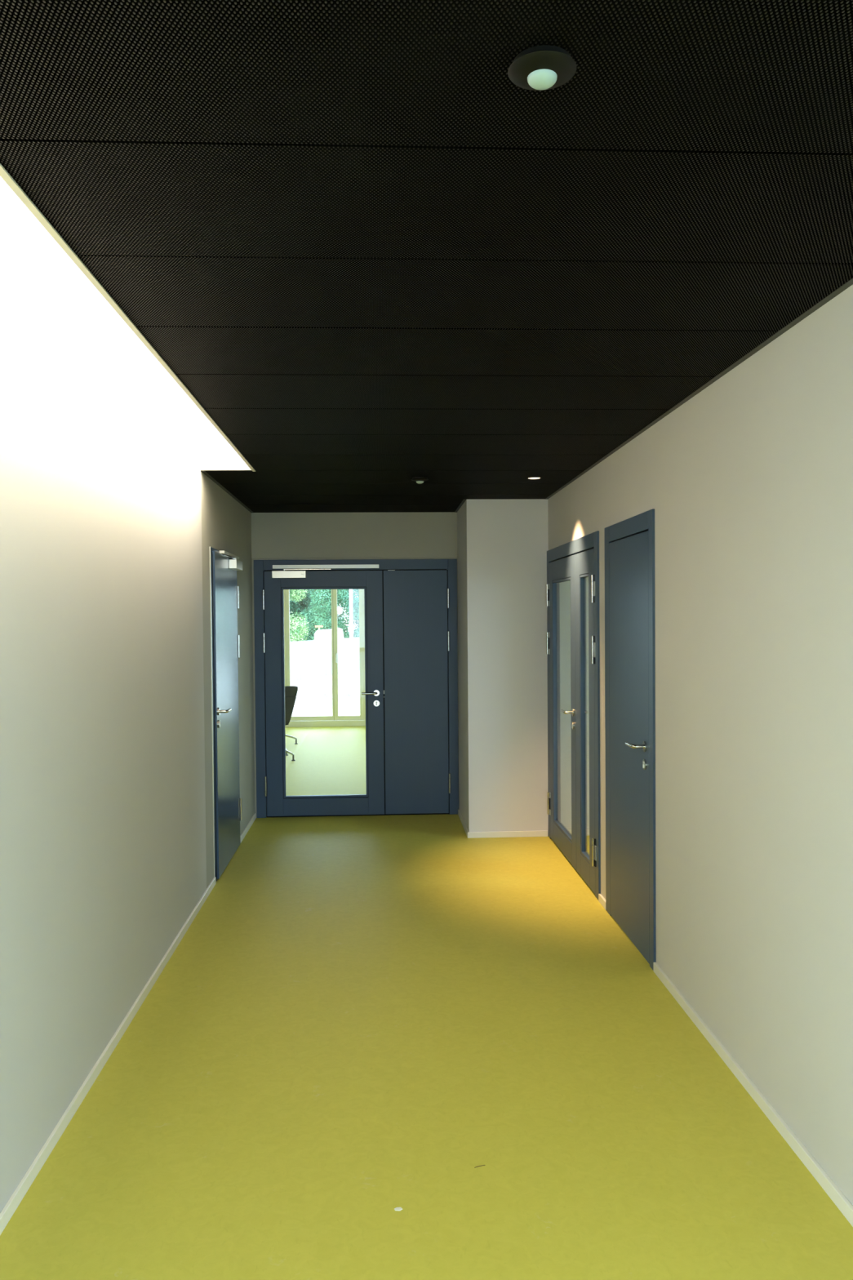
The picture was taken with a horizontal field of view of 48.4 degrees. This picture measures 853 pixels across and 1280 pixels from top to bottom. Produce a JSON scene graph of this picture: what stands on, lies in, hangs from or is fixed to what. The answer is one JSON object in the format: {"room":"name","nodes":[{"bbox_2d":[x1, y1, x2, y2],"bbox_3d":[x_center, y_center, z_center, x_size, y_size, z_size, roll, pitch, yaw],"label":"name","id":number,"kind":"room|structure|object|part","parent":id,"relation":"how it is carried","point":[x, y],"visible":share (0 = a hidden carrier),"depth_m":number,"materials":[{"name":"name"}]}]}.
{"room":"office corridor","nodes":[
{"label":"office corridor","id":0,"kind":"room"},
{"bbox_2d":[0,176,254,1213],"bbox_3d":[-1.392,-0.076,4.668,0.160,3.360,7.165,-1,1,-3],"label":"wall","id":1,"kind":"structure","parent":0,"point":[103,861],"depth_m":3.52,"materials":[{"name":"paint"}]},
{"bbox_2d":[0,876,215,1235],"bbox_3d":[-1.237,1.605,3.622,0.012,0.045,4.985,-1,1,-3],"label":"baseboard","id":2,"kind":"structure","parent":1,"relation":"attached to","point":[25,1183],"depth_m":3.41,"materials":[{"name":"white paint"}]},
{"bbox_2d":[208,546,242,881],"bbox_3d":[-1.412,0.474,6.638,0.186,2.170,1.118,-1,1,-3],"label":"door","id":3,"kind":"structure","parent":1,"relation":"in","point":[224,565],"depth_m":6.48,"materials":[{"name":"blue paint"}]},
{"bbox_3d":[-1.454,0.476,6.639,0.103,2.168,1.112,-1,1,-3],"label":"frame","id":4,"kind":"part","parent":3,"relation":"part of","materials":[{"name":"blue metal"}]},
{"bbox_3d":[-1.331,0.467,6.280,0.060,0.019,0.138,-1,1,-3],"label":"lever","id":5,"kind":"part","parent":3,"relation":"part of","materials":[{"name":"silver metal"}]},
{"bbox_3d":[-1.400,-0.602,6.746,0.035,0.019,0.680,-1,1,-3],"label":"slide rail","id":6,"kind":"part","parent":3,"relation":"part of","materials":[{"name":"silver metal"}]},
{"bbox_2d":[240,813,256,842],"bbox_3d":[-1.443,1.514,7.676,0.012,0.045,0.896,-1,1,-3],"label":"baseboard","id":7,"kind":"structure","parent":1,"relation":"attached to","point":[244,833],"depth_m":7.61,"materials":[{"name":"white paint"}]},
{"bbox_2d":[199,409,251,470],"bbox_3d":[-1.166,-1.379,3.435,0.512,0.802,4.740,-1,1,-3],"label":"wall","id":8,"kind":"structure","parent":0,"point":[215,452],"depth_m":5.77,"materials":[{"name":"paint"}]},
{"bbox_2d":[0,163,255,471],"bbox_3d":[-0.936,-1.130,3.442,0.018,0.304,4.720,-1,1,-3],"label":"trim","id":9,"kind":"structure","parent":8,"relation":"attached to","point":[5,175],"depth_m":2.55,"materials":[{"name":"beige metal"}]},
{"bbox_2d":[200,470,253,512],"bbox_3d":[-1.423,-1.079,6.927,0.023,0.047,2.285,-1,1,-3],"label":"trim","id":10,"kind":"structure","parent":8,"relation":"attached to","point":[205,473],"depth_m":6.64,"materials":[{"name":"grey"}]},
{"bbox_2d":[251,511,459,813],"bbox_3d":[-0.609,0.186,8.221,1.758,2.660,0.160,-1,1,-3],"label":"wall","id":11,"kind":"structure","parent":0,"point":[406,535],"depth_m":8.12,"materials":[{"name":"beige paint"}]},
{"bbox_2d":[253,559,458,817],"bbox_3d":[-0.597,0.414,8.150,1.738,2.208,0.142,-1,1,-3],"label":"door","id":12,"kind":"structure","parent":11,"relation":"in","point":[411,692],"depth_m":8.16,"materials":[{"name":"blue paint"}]},
{"bbox_3d":[-1.017,-0.595,8.079,0.405,0.020,0.016,-1,1,-3],"label":"closer arm","id":13,"kind":"part","parent":12,"relation":"part of","materials":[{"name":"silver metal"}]},
{"bbox_3d":[-0.858,-0.626,8.090,0.904,0.032,0.033,-1,1,-3],"label":"slide rail","id":14,"kind":"part","parent":12,"relation":"part of","materials":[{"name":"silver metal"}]},
{"bbox_3d":[-0.488,0.457,8.115,0.138,0.019,0.060,-1,1,-3],"label":"lever","id":15,"kind":"part","parent":12,"relation":"part of","materials":[{"name":"silver metal"}]},
{"bbox_3d":[-0.430,0.456,8.152,0.052,0.052,0.009,-1,1,-3],"label":"handle","id":16,"kind":"part","parent":12,"relation":"part of","materials":[{"name":"silver metal"}]},
{"bbox_2d":[454,499,466,512],"bbox_3d":[0.274,-1.111,7.713,0.021,0.047,0.885,-1,1,-3],"label":"trim","id":17,"kind":"structure","parent":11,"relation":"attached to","point":[464,500],"depth_m":7.67,"materials":[{"name":"grey"}]},
{"bbox_2d":[457,808,468,837],"bbox_3d":[0.301,1.497,7.771,0.012,0.045,0.881,-1,1,-3],"label":"baseboard","id":18,"kind":"structure","parent":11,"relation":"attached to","point":[460,816],"depth_m":7.71,"materials":[{"name":"white paint"}]},
{"bbox_2d":[0,0,852,512],"bbox_3d":[-0.125,-1.061,4.654,2.487,0.090,7.055,-1,1,-3],"label":"ceiling","id":19,"kind":"structure","parent":0,"point":[377,259],"depth_m":2.09,"materials":[{"name":"black metal"}]},
{"bbox_3d":[-0.287,-1.091,7.840,2.345,0.006,0.567,-1,1,-3],"label":"panel","id":20,"kind":"part","parent":19,"relation":"part of","materials":[{"name":"black metal"}]},
{"bbox_3d":[-0.258,-1.078,7.267,2.345,0.006,0.565,-1,1,-3],"label":"panel","id":21,"kind":"part","parent":19,"relation":"part of","materials":[{"name":"black metal"}]},
{"bbox_3d":[-0.229,-1.065,6.695,2.345,0.006,0.565,-1,1,-3],"label":"panel","id":22,"kind":"part","parent":19,"relation":"part of","materials":[{"name":"black metal"}]},
{"bbox_3d":[-0.200,-1.052,6.123,2.345,0.006,0.565,-1,1,-3],"label":"panel","id":23,"kind":"part","parent":19,"relation":"part of","materials":[{"name":"black metal"}]},
{"bbox_2d":[411,476,428,484],"bbox_3d":[-0.043,-1.046,6.144,0.112,0.069,0.112,-1,1,-3],"label":"sensor","id":24,"kind":"object","parent":19,"relation":"attached to","point":[419,480],"visible":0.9,"depth_m":6.11,"materials":[{"name":"black plastic"}]},
{"bbox_3d":[-0.015,-1.041,5.559,2.033,0.006,0.565,-1,1,-3],"label":"panel","id":25,"kind":"part","parent":19,"relation":"part of","materials":[{"name":"black metal"}]},
{"bbox_3d":[0.159,-0.963,2.126,2.033,0.006,0.565,-1,1,-3],"label":"panel","id":26,"kind":"part","parent":19,"relation":"part of","materials":[{"name":"black metal"}]},
{"bbox_3d":[0.188,-0.951,1.554,2.033,0.006,0.565,-1,1,-3],"label":"panel","id":27,"kind":"part","parent":19,"relation":"part of","materials":[{"name":"black metal"}]},
{"bbox_3d":[0.014,-1.028,4.987,2.033,0.006,0.565,-1,1,-3],"label":"panel","id":28,"kind":"part","parent":19,"relation":"part of","materials":[{"name":"black metal"}]},
{"bbox_3d":[0.043,-1.015,4.415,2.033,0.006,0.565,-1,1,-3],"label":"panel","id":29,"kind":"part","parent":19,"relation":"part of","materials":[{"name":"black metal"}]},
{"bbox_3d":[0.072,-1.002,3.842,2.033,0.006,0.565,-1,1,-3],"label":"panel","id":30,"kind":"part","parent":19,"relation":"part of","materials":[{"name":"black metal"}]},
{"bbox_3d":[0.101,-0.989,3.270,2.033,0.006,0.565,-1,1,-3],"label":"panel","id":31,"kind":"part","parent":19,"relation":"part of","materials":[{"name":"black metal"}]},
{"bbox_3d":[0.130,-0.976,2.698,2.033,0.006,0.565,-1,1,-3],"label":"panel","id":32,"kind":"part","parent":19,"relation":"part of","materials":[{"name":"black metal"}]},
{"bbox_2d":[527,476,541,479],"bbox_3d":[0.704,-1.067,6.198,0.094,0.023,0.094,-1,1,-3],"label":"recessed light","id":33,"kind":"object","parent":19,"relation":"in","point":[532,477],"visible":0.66,"depth_m":6.19,"materials":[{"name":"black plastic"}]},
{"bbox_2d":[507,44,576,90],"bbox_3d":[0.190,-0.943,1.557,0.112,0.069,0.112,-1,1,-3],"label":"sensor","id":34,"kind":"object","parent":19,"relation":"attached to","point":[544,67],"visible":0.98,"depth_m":1.54,"materials":[{"name":"black plastic"}]},
{"bbox_2d":[0,725,852,1279],"bbox_3d":[-0.086,1.624,5.981,9.200,0.120,18.680,-1,1,-3],"label":"floor","id":35,"kind":"structure","parent":0,"point":[361,1015],"depth_m":3.33,"materials":[{"name":"yellow rubber"}]},
{"bbox_2d":[284,685,297,760],"bbox_3d":[-1.873,1.001,11.524,0.573,0.901,0.582,-1,1,-19],"label":"swivel chair","id":36,"kind":"object","parent":35,"relation":"on","point":[291,691],"visible":0.3,"depth_m":11.39,"materials":[{"name":"black plastic"}]},
{"bbox_3d":[-1.787,0.859,11.356,0.473,0.351,0.147,-1,2,-33],"label":"backrest","id":37,"kind":"part","parent":36,"relation":"part of","materials":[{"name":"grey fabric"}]},
{"bbox_2d":[285,734,297,744],"bbox_3d":[-2.118,0.972,12.873,0.573,0.901,0.582,1,2,42],"label":"swivel chair","id":38,"kind":"object","parent":35,"relation":"on","point":[286,735],"visible":0.02,"depth_m":12.92,"materials":[{"name":"grey metal"}]},
{"bbox_2d":[394,1207,402,1210],"bbox_3d":[-0.081,1.637,2.729,0.025,0.002,0.016,-1,1,-3],"label":"chip","id":39,"kind":"object","parent":35,"relation":"on","point":[396,1208],"visible":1,"depth_m":2.73,"materials":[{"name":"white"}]},
{"bbox_2d":[457,498,548,835],"bbox_3d":[0.606,0.185,7.839,0.629,2.660,1.045,-1,1,-3],"label":"wall pier","id":40,"kind":"object","parent":35,"relation":"on","point":[503,544],"visible":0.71,"depth_m":7.32,"materials":[{"name":"white paint"}]},
{"bbox_2d":[467,830,547,838],"bbox_3d":[0.629,1.504,7.341,0.625,0.045,0.012,-1,1,-3],"label":"baseboard","id":41,"kind":"object","parent":40,"relation":"attached to","point":[544,833],"visible":1,"depth_m":7.33,"materials":[{"name":"white paint"}]},
{"bbox_2d":[560,577,589,826],"bbox_3d":[2.268,0.179,7.490,2.517,2.660,0.120,-1,1,-3],"label":"wall","id":42,"kind":"structure","parent":0,"point":[565,587],"depth_m":7.38,"materials":[{"name":"white paint"}]},
{"bbox_2d":[565,826,589,835],"bbox_3d":[2.288,1.481,7.454,2.507,0.060,0.014,-1,1,-3],"label":"baseboard","id":43,"kind":"structure","parent":42,"relation":"attached to","point":[569,828],"depth_m":7.39,"materials":[{"name":"white paint"}]},
{"bbox_2d":[547,284,852,1205],"bbox_3d":[1.155,0.250,4.804,0.160,2.660,7.165,-1,1,-3],"label":"wall","id":44,"kind":"structure","parent":0,"point":[748,482],"depth_m":3.27,"materials":[{"name":"paint"}]},
{"bbox_2d":[546,530,600,899],"bbox_3d":[0.986,0.438,6.494,0.150,2.210,1.690,-1,1,-3],"label":"door","id":45,"kind":"structure","parent":44,"relation":"in","point":[576,560],"depth_m":6.21,"materials":[{"name":"blue paint"}]},
{"bbox_3d":[0.946,0.484,6.410,0.060,0.019,0.138,-1,1,-3],"label":"lever","id":46,"kind":"part","parent":45,"relation":"part of","materials":[{"name":"silver metal"}]},
{"bbox_3d":[1.012,0.059,5.703,0.006,0.088,0.028,-1,1,-3],"label":"hinge plate","id":47,"kind":"part","parent":45,"relation":"part of","materials":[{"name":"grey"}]},
{"bbox_3d":[1.009,-0.308,5.695,0.006,0.087,0.028,-1,1,-3],"label":"hinge plate","id":48,"kind":"part","parent":45,"relation":"part of","materials":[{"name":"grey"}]},
{"bbox_3d":[1.022,1.288,5.731,0.006,0.089,0.028,-1,1,-3],"label":"hinge plate","id":49,"kind":"part","parent":45,"relation":"part of","materials":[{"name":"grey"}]},
{"bbox_2d":[598,893,605,909],"bbox_3d":[1.040,1.541,5.584,0.014,0.045,0.173,-1,1,-3],"label":"baseboard","id":50,"kind":"structure","parent":44,"relation":"attached to","point":[602,900],"depth_m":5.58,"materials":[{"name":"white paint"}]},
{"bbox_2d":[604,508,656,970],"bbox_3d":[1.076,0.472,4.995,0.178,2.209,0.954,-1,1,-3],"label":"door","id":51,"kind":"structure","parent":44,"relation":"in","point":[629,543],"depth_m":4.90,"materials":[{"name":"blue paint"}]},
{"bbox_3d":[1.032,0.521,4.702,0.060,0.019,0.138,-1,1,-3],"label":"lever","id":52,"kind":"part","parent":51,"relation":"part of","materials":[{"name":"silver metal"}]},
{"bbox_3d":[1.069,0.522,4.645,0.009,0.052,0.052,-1,1,-3],"label":"handle","id":53,"kind":"part","parent":51,"relation":"part of","materials":[{"name":"silver metal"}]},
{"bbox_2d":[545,278,852,499],"bbox_3d":[1.078,-1.038,4.248,0.023,0.047,6.120,-1,1,-3],"label":"trim","id":54,"kind":"structure","parent":44,"relation":"attached to","point":[850,282],"depth_m":3.44,"materials":[{"name":"grey metal"}]},
{"bbox_2d":[653,962,852,1226],"bbox_3d":[1.177,1.602,2.897,0.014,0.045,3.293,-1,1,-3],"label":"baseboard","id":55,"kind":"structure","parent":44,"relation":"attached to","point":[840,1200],"depth_m":3.22,"materials":[{"name":"white paint"}]},
{"bbox_3d":[-1.163,-0.012,15.094,7.500,2.750,0.200,-1,1,-3],"label":"wall","id":56,"kind":"structure","parent":0,"visible":0},
{"bbox_2d":[283,589,365,727],"bbox_3d":[-1.608,0.144,15.023,1.300,2.450,0.184,-1,1,-3],"label":"window","id":57,"kind":"structure","parent":56,"relation":"in","point":[335,720],"depth_m":15.01,"materials":[{"name":"white paint"}]},
{"bbox_3d":[-1.851,0.126,15.017,0.744,2.301,0.070,-1,1,-3],"label":"sash","id":58,"kind":"part","parent":57,"relation":"part of","materials":[{"name":"white paint"}]},
{"bbox_3d":[-1.235,0.120,15.048,0.480,2.301,0.070,-1,1,-3],"label":"sash","id":59,"kind":"part","parent":57,"relation":"part of","materials":[{"name":"white paint"}]},
{"label":"outside","id":60,"kind":"structure","parent":0,"visible":0},
{"bbox_2d":[290,670,359,715],"bbox_3d":[-1.251,1.227,25.003,80.000,0.120,130.000,-1,1,-3],"label":"ground","id":61,"kind":"structure","parent":60,"point":[304,706],"depth_m":21.19,"materials":[{"name":"white"}]},
{"bbox_2d":[288,589,309,641],"bbox_3d":[-7.024,-2.174,44.615,2.956,5.926,2.908,-1,1,-7],"label":"broadleaf tree","id":62,"kind":"object","parent":61,"relation":"on","point":[297,632],"visible":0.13,"depth_m":44.34,"materials":[{"name":"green plant"}]},
{"bbox_2d":[288,589,315,640],"bbox_3d":[-7.180,-2.318,52.205,2.840,5.868,3.148,1,2,38],"label":"broadleaf tree","id":63,"kind":"object","parent":61,"relation":"on","point":[297,606],"visible":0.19,"depth_m":51.72,"materials":[{"name":"green plant"}]},
{"bbox_2d":[315,625,323,630],"bbox_3d":[-4.739,0.085,41.826,0.350,1.450,0.100,-1,1,-3],"label":"post","id":64,"kind":"object","parent":61,"relation":"on","point":[316,626],"visible":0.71,"depth_m":41.76,"materials":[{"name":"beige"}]},
{"bbox_2d":[299,589,349,640],"bbox_3d":[-5.172,-2.208,48.384,3.019,5.790,3.098,0,1,20],"label":"broadleaf tree","id":65,"kind":"object","parent":61,"relation":"on","point":[320,614],"visible":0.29,"depth_m":47.78,"materials":[{"name":"green plant"}]},
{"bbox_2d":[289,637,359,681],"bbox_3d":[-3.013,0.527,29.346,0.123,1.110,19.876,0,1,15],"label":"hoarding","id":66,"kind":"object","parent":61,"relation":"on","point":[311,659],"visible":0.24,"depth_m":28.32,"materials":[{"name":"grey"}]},
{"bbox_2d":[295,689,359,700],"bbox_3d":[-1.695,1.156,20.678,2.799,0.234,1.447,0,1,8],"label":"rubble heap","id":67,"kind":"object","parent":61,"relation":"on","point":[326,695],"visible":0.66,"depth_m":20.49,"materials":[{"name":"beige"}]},
{"bbox_2d":[314,627,343,639],"bbox_3d":[-3.877,0.185,37.847,1.170,1.357,1.238,-1,1,-3],"label":"stack","id":68,"kind":"object","parent":61,"relation":"on","point":[320,634],"visible":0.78,"depth_m":37.26,"materials":[{"name":"white"}]},
{"bbox_2d":[308,589,349,638],"bbox_3d":[-6.179,-3.901,58.096,4.260,8.801,4.722,0,1,25],"label":"broadleaf tree","id":69,"kind":"object","parent":61,"relation":"on","point":[338,609],"visible":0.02,"depth_m":58.12,"materials":[{"name":"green plant"}]},
{"bbox_2d":[340,597,359,637],"bbox_3d":[-3.227,-2.361,52.633,2.840,5.868,3.148,-1,2,-37],"label":"broadleaf tree","id":70,"kind":"object","parent":61,"relation":"on","point":[356,622],"visible":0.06,"depth_m":52.21,"materials":[{"name":"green plant"}]},
{"bbox_2d":[341,589,359,637],"bbox_3d":[-2.591,-2.194,45.150,2.840,5.868,3.148,0,2,32],"label":"broadleaf tree","id":71,"kind":"object","parent":61,"relation":"on","point":[355,601],"visible":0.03,"depth_m":44.84,"materials":[{"name":"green plant"}]},
{"bbox_2d":[348,589,354,675],"bbox_3d":[-2.310,-2.179,28.878,0.180,6.530,0.180,-1,1,-3],"label":"pole","id":72,"kind":"object","parent":61,"relation":"on","point":[351,614],"visible":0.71,"depth_m":28.88,"materials":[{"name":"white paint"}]}
]}

